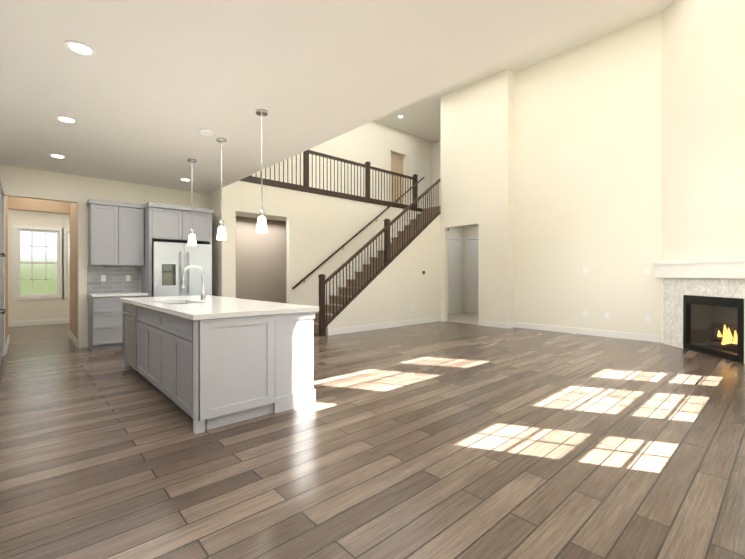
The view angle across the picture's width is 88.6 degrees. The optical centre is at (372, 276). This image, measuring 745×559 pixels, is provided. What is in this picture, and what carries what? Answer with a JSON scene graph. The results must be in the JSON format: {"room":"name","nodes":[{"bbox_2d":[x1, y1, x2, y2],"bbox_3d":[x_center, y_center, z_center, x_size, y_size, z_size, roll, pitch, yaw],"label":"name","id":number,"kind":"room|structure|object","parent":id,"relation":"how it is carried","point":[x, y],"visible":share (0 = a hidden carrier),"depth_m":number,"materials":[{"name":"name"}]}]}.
{"room":"living room","nodes":[
{"label":"living room","id":0,"kind":"room"},
{"bbox_2d":[5,196,7,344],"bbox_3d":[-6.250,-0.252,6.432,0.120,2.900,1.580,0,0,-42],"label":"wall","id":1,"kind":"structure","parent":0,"point":[6,266],"depth_m":6.40,"materials":[{"name":"beige paint"}]},
{"bbox_2d":[5,335,8,353],"bbox_3d":[-6.199,1.133,6.481,0.014,0.130,1.578,0,0,-42],"label":"baseboard","id":2,"kind":"structure","parent":1,"relation":"attached to","point":[6,345],"depth_m":6.25,"materials":[{"name":"white wood"}]},
{"bbox_2d":[8,196,69,213],"bbox_3d":[-6.369,-1.479,7.308,0.890,0.450,0.120,0,0,-42],"label":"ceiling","id":3,"kind":"structure","parent":0,"point":[30,204],"depth_m":7.25,"materials":[{"name":"beige paint"}]},
{"bbox_2d":[8,209,69,321],"bbox_3d":[-8.214,-0.259,9.445,4.400,2.900,0.120,0,0,-42],"label":"wall","id":4,"kind":"structure","parent":0,"point":[34,309],"depth_m":9.30,"materials":[{"name":"beige paint"}]},
{"bbox_2d":[13,225,63,299],"bbox_3d":[-8.216,-0.344,9.402,0.940,1.790,0.100,0,0,-42],"label":"window","id":5,"kind":"structure","parent":4,"relation":"in","point":[16,281],"depth_m":9.35,"materials":[{"name":"white wood"}]},
{"bbox_2d":[8,318,69,326],"bbox_3d":[-8.168,1.126,9.398,4.160,0.130,0.014,0,0,-42],"label":"baseboard","id":6,"kind":"structure","parent":4,"relation":"attached to","point":[37,322],"depth_m":9.36,"materials":[{"name":"white wood"}]},
{"bbox_2d":[62,228,69,298],"bbox_3d":[-7.644,-0.345,9.925,0.670,1.790,0.100,0,0,-42],"label":"window","id":7,"kind":"structure","parent":4,"relation":"in","point":[66,265],"depth_m":9.75,"materials":[{"name":"white wood"}]},
{"bbox_2d":[69,203,77,339],"bbox_3d":[-5.503,-0.253,7.113,0.120,2.900,1.580,0,0,-42],"label":"wall","id":8,"kind":"structure","parent":0,"point":[73,249],"depth_m":7.02,"materials":[{"name":"beige paint"}]},
{"bbox_2d":[69,330,77,346],"bbox_3d":[-5.554,1.132,7.070,0.014,0.130,1.578,0,0,-42],"label":"baseboard","id":9,"kind":"structure","parent":8,"relation":"attached to","point":[72,337],"depth_m":6.89,"materials":[{"name":"white wood"}]},
{"bbox_2d":[0,164,208,355],"bbox_3d":[-4.716,-0.252,6.680,3.800,2.900,0.120,0,0,-42],"label":"wall","id":10,"kind":"structure","parent":0,"point":[106,190],"depth_m":6.44,"materials":[{"name":"beige paint"}]},
{"bbox_2d":[79,340,87,347],"bbox_3d":[-4.881,1.133,6.441,0.130,0.130,0.014,0,0,-42],"label":"baseboard","id":11,"kind":"structure","parent":10,"relation":"attached to","point":[83,343],"depth_m":6.44,"materials":[{"name":"white wood"}]},
{"bbox_2d":[86,199,121,266],"bbox_3d":[-4.556,-0.732,6.504,0.441,1.080,0.350,0,0,-42],"label":"upper cabinet","id":12,"kind":"object","parent":10,"relation":"attached to","point":[104,217],"depth_m":6.37,"materials":[{"name":"grey wood"}]},
{"bbox_2d":[122,203,145,266],"bbox_3d":[-4.317,-0.732,6.722,0.442,1.080,0.350,0,0,-42],"label":"upper cabinet","id":13,"kind":"object","parent":10,"relation":"attached to","point":[122,236],"depth_m":6.64,"materials":[{"name":"grey wood"}]},
{"bbox_2d":[146,203,185,242],"bbox_3d":[-3.808,-0.968,6.977,0.544,0.610,0.660,0,0,-42],"label":"upper cabinet","id":14,"kind":"object","parent":10,"relation":"attached to","point":[164,222],"depth_m":6.70,"materials":[{"name":"grey wood"}]},
{"bbox_2d":[186,207,209,242],"bbox_3d":[-3.493,-0.969,7.264,0.544,0.610,0.660,0,0,-42],"label":"upper cabinet","id":15,"kind":"object","parent":10,"relation":"attached to","point":[201,216],"depth_m":7.08,"materials":[{"name":"grey wood"}]},
{"bbox_2d":[209,185,227,296],"bbox_3d":[-3.081,-0.405,7.617,0.120,3.200,0.700,0,0,-42],"label":"wall","id":16,"kind":"structure","parent":0,"point":[219,267],"depth_m":7.41,"materials":[{"name":"beige paint"}]},
{"bbox_2d":[236,212,285,220],"bbox_3d":[-2.256,-1.483,8.936,2.880,0.150,1.300,0,0,-42],"label":"ceiling","id":17,"kind":"structure","parent":0,"point":[257,216],"depth_m":8.89,"materials":[{"name":"paint"}]},
{"bbox_2d":[0,0,642,193],"bbox_3d":[-1.815,-1.844,3.319,3.800,0.300,8.990,0,0,-42],"label":"ceiling","id":18,"kind":"structure","parent":0,"point":[147,92],"depth_m":3.13,"materials":[{"name":"paint"}]},
{"bbox_2d":[49,154,65,157],"bbox_3d":[-4.423,-1.695,5.361,0.190,0.008,0.190,0,0,-42],"label":"recessed light","id":19,"kind":"object","parent":18,"relation":"in","point":[56,155],"visible":1,"depth_m":5.36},
{"bbox_2d":[55,116,77,122],"bbox_3d":[-3.291,-1.692,4.106,0.190,0.008,0.190,0,0,-42],"label":"recessed light","id":20,"kind":"object","parent":18,"relation":"in","point":[66,119],"visible":0.98,"depth_m":4.09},
{"bbox_2d":[64,40,95,55],"bbox_3d":[-2.160,-1.688,2.822,0.190,0.008,0.190,0,0,-42],"label":"recessed light","id":21,"kind":"object","parent":18,"relation":"in","point":[80,48],"visible":1,"depth_m":2.81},
{"bbox_2d":[187,159,196,245],"bbox_3d":[-2.617,-1.079,5.535,0.120,1.239,0.120,0,0,-42],"label":"pendant light","id":22,"kind":"object","parent":18,"relation":"hanging from","point":[192,240],"visible":1,"depth_m":5.52,"materials":[{"name":"white glass"}]},
{"bbox_2d":[199,128,212,135],"bbox_3d":[-1.931,-1.679,4.426,0.140,0.034,0.140,0,0,-42],"label":"smoke detector","id":23,"kind":"object","parent":18,"relation":"attached to","point":[205,132],"visible":1,"depth_m":4.39,"materials":[{"name":"white plastic"}]},
{"bbox_2d":[216,138,226,239],"bbox_3d":[-1.862,-1.077,4.707,0.120,1.239,0.120,0,0,-42],"label":"pendant light","id":24,"kind":"object","parent":18,"relation":"hanging from","point":[221,234],"visible":1,"depth_m":4.69,"materials":[{"name":"white glass"}]},
{"bbox_2d":[256,109,267,232],"bbox_3d":[-1.134,-1.075,3.909,0.120,1.239,0.120,0,0,-42],"label":"pendant light","id":25,"kind":"object","parent":18,"relation":"hanging from","point":[261,225],"visible":1,"depth_m":3.89,"materials":[{"name":"white glass"}]},
{"bbox_2d":[236,120,431,302],"bbox_3d":[-0.851,-1.813,11.016,8.000,6.000,0.120,0,0,-42],"label":"wall","id":26,"kind":"structure","parent":0,"point":[370,142],"depth_m":10.37,"materials":[{"name":"beige paint"}]},
{"bbox_2d":[411,154,429,207],"bbox_3d":[1.680,-3.091,13.209,0.980,2.135,0.043,0,0,-42],"label":"door","id":27,"kind":"structure","parent":26,"relation":"in","point":[420,167],"depth_m":13.19,"materials":[{"name":"white wood"}]},
{"bbox_2d":[228,181,462,311],"bbox_3d":[0.069,-0.411,10.099,7.880,3.200,0.120,0,0,-42],"label":"wall","id":28,"kind":"structure","parent":0,"point":[320,229],"depth_m":8.67,"materials":[{"name":"beige paint"}]},
{"bbox_2d":[239,177,421,211],"bbox_3d":[-0.649,-1.961,9.347,5.810,0.105,0.015,0,0,-42],"label":"trim","id":29,"kind":"structure","parent":28,"relation":"attached to","point":[297,188],"depth_m":8.83,"materials":[{"name":"brown wood"}]},
{"bbox_2d":[248,149,417,206],"bbox_3d":[-0.813,-2.500,9.289,5.709,0.978,0.119,0,0,-42],"label":"balcony railing","id":30,"kind":"object","parent":28,"relation":"on","point":[368,167],"visible":0.71,"depth_m":9.54,"materials":[{"name":"brown wood"}]},
{"bbox_2d":[292,177,424,288],"bbox_3d":[-0.122,-1.338,9.773,4.425,3.215,0.093,0,0,-42],"label":"handrail","id":31,"kind":"object","parent":28,"relation":"attached to","point":[334,253],"depth_m":9.39,"materials":[{"name":"brown wood"}]},
{"bbox_2d":[447,236,460,313],"bbox_3d":[2.585,-0.061,12.247,1.010,2.490,0.096,0,0,-42],"label":"door","id":32,"kind":"structure","parent":28,"relation":"in","point":[453,274],"depth_m":12.28,"materials":[{"name":"white wood"}]},
{"bbox_2d":[0,321,744,558],"bbox_3d":[-0.484,1.246,7.283,15.500,0.100,15.500,0,0,-42],"label":"floor","id":33,"kind":"structure","parent":0,"point":[444,440],"depth_m":2.57,"materials":[{"name":"brown wood"}]},
{"bbox_2d":[0,177,3,361],"bbox_3d":[-5.129,-0.032,4.802,0.654,2.470,0.700,0,0,-42],"label":"tall cabinet","id":34,"kind":"object","parent":33,"relation":"on","point":[2,309],"depth_m":5.25,"materials":[{"name":"grey wood"}]},
{"bbox_2d":[87,295,149,351],"bbox_3d":[-4.346,0.758,6.517,0.765,0.880,0.620,0,0,-42],"label":"base cabinet","id":35,"kind":"object","parent":33,"relation":"on","point":[105,312],"depth_m":6.18,"materials":[{"name":"grey wood"}]},
{"bbox_2d":[90,291,149,294],"bbox_3d":[-4.344,0.298,6.511,0.780,0.040,0.630,0,0,-42],"label":"countertop","id":36,"kind":"structure","parent":35,"relation":"on","point":[91,292],"depth_m":6.52,"materials":[{"name":"white stone"}]},
{"bbox_2d":[152,241,211,296],"bbox_3d":[-3.586,0.287,7.053,0.960,1.780,0.811,0,0,-42],"label":"fridge","id":37,"kind":"object","parent":33,"relation":"on","point":[171,261],"visible":0.58,"depth_m":6.73,"materials":[{"name":"silver metal"}]},
{"bbox_2d":[122,301,315,433],"bbox_3d":[-1.963,0.764,4.363,1.129,0.880,2.980,0,0,-42],"label":"kitchen island","id":38,"kind":"object","parent":33,"relation":"on","point":[206,362],"depth_m":3.30,"materials":[{"name":"grey wood"}]},
{"bbox_2d":[119,293,318,320],"bbox_3d":[-1.948,0.304,4.375,1.139,0.040,3.020,0,0,-42],"label":"island countertop","id":39,"kind":"structure","parent":38,"relation":"on","point":[205,308],"depth_m":3.56,"materials":[{"name":"white stone"}]},
{"bbox_2d":[310,179,448,336],"bbox_3d":[0.236,-0.722,9.457,4.360,3.825,1.046,0,0,-42],"label":"stairs","id":40,"kind":"structure","parent":33,"relation":"on","point":[340,294],"depth_m":8.99,"materials":[{"name":"brown wood"}]},
{"bbox_2d":[447,312,477,324],"bbox_3d":[2.856,1.185,11.091,2.427,0.004,2.173,0,0,-42],"label":"tile floor","id":41,"kind":"structure","parent":33,"relation":"on","point":[465,317],"depth_m":11.11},
{"bbox_2d":[653,258,744,363],"bbox_3d":[5.329,0.474,5.762,0.570,1.452,2.312,0,0,3],"label":"fireplace","id":42,"kind":"object","parent":33,"relation":"on","point":[703,313],"visible":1,"depth_m":5.90,"materials":[{"name":"stone"}]},
{"bbox_2d":[326,215,439,335],"bbox_3d":[0.437,-0.255,9.013,3.698,2.893,0.060,0,0,-42],"label":"wall","id":43,"kind":"structure","parent":0,"point":[398,287],"depth_m":9.31,"materials":[{"name":"beige paint"}]},
{"bbox_2d":[328,316,439,335],"bbox_3d":[0.457,1.127,8.984,3.685,0.130,0.014,0,0,-42],"label":"baseboard","id":44,"kind":"structure","parent":43,"relation":"attached to","point":[344,330],"depth_m":8.72,"materials":[{"name":"white wood"}]},
{"bbox_2d":[391,152,402,203],"bbox_3d":[0.777,-3.417,12.640,1.400,2.800,0.070,0,0,-42],"label":"door","id":45,"kind":"structure","parent":0,"point":[396,163],"depth_m":12.61,"materials":[{"name":"beige paint"}]},
{"bbox_2d":[432,140,478,311],"bbox_3d":[3.361,-1.816,12.423,0.120,6.000,3.720,0,0,-42],"label":"wall","id":46,"kind":"structure","parent":0,"point":[471,231],"depth_m":13.43,"materials":[{"name":"beige paint"}]},
{"bbox_2d":[466,236,478,312],"bbox_3d":[3.388,-0.061,12.235,0.096,2.490,0.980,0,0,-42],"label":"hall door","id":47,"kind":"structure","parent":46,"relation":"in","point":[472,274],"depth_m":12.40,"materials":[{"name":"white wood"}]},
{"bbox_2d":[440,69,510,322],"bbox_3d":[2.519,-1.809,9.563,0.120,6.000,1.930,0,0,-42],"label":"wall","id":48,"kind":"structure","parent":0,"point":[494,205],"depth_m":9.29,"materials":[{"name":"beige paint"}]},
{"bbox_2d":[478,320,507,328],"bbox_3d":[2.865,1.127,9.090,0.014,0.130,0.785,0,0,-42],"label":"baseboard","id":49,"kind":"structure","parent":48,"relation":"attached to","point":[493,324],"depth_m":9.08,"materials":[{"name":"white wood"}]},
{"bbox_2d":[510,71,513,321],"bbox_3d":[3.284,-1.808,9.036,0.300,6.000,0.120,0,0,-42],"label":"wall","id":50,"kind":"structure","parent":0,"point":[512,206],"depth_m":8.95,"materials":[{"name":"beige paint"}]},
{"bbox_2d":[508,322,513,327],"bbox_3d":[3.236,1.127,8.907,0.285,0.130,0.014,0,0,-42],"label":"baseboard","id":51,"kind":"structure","parent":50,"relation":"attached to","point":[510,324],"depth_m":8.90,"materials":[{"name":"white wood"}]},
{"bbox_2d":[374,0,673,141],"bbox_3d":[2.115,-4.880,7.758,8.240,0.150,8.920,0,0,-42],"label":"ceiling","id":52,"kind":"structure","parent":0,"point":[421,118],"depth_m":8.55,"materials":[{"name":"paint"}]},
{"bbox_2d":[514,12,661,342],"bbox_3d":[4.341,-1.805,8.011,0.120,6.000,2.820,0,0,-42],"label":"wall","id":53,"kind":"structure","parent":0,"point":[587,149],"depth_m":7.77,"materials":[{"name":"beige paint"}]},
{"bbox_2d":[514,322,659,342],"bbox_3d":[4.293,1.130,7.970,0.014,0.130,2.795,0,0,-42],"label":"baseboard","id":54,"kind":"structure","parent":53,"relation":"attached to","point":[622,335],"depth_m":7.77,"materials":[{"name":"white wood"}]},
{"bbox_2d":[645,315,649,320],"bbox_3d":[5.103,0.767,7.087,0.006,0.115,0.075,0,0,-42],"label":"electrical outlet plate","id":55,"kind":"object","parent":53,"relation":"attached to","point":[647,317],"visible":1,"depth_m":7.08,"materials":[{"name":"white plastic"}]},
{"bbox_2d":[645,268,649,273],"bbox_3d":[5.103,-0.103,7.085,0.006,0.115,0.075,0,0,-42],"label":"switch plate","id":56,"kind":"object","parent":53,"relation":"attached to","point":[647,270],"visible":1,"depth_m":7.08,"materials":[{"name":"white plastic"}]},
{"bbox_2d":[661,0,744,342],"bbox_3d":[5.253,-1.800,5.735,0.120,6.000,2.384,0,0,3],"label":"wall","id":57,"kind":"structure","parent":0,"point":[703,144],"depth_m":6.00,"materials":[{"name":"beige paint"}]},
{"label":"outside","id":58,"kind":"structure","parent":0,"visible":0},
{"bbox_2d":[17,231,69,293],"bbox_3d":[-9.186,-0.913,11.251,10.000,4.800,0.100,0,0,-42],"label":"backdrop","id":59,"kind":"structure","parent":58,"point":[39,286],"depth_m":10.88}
]}

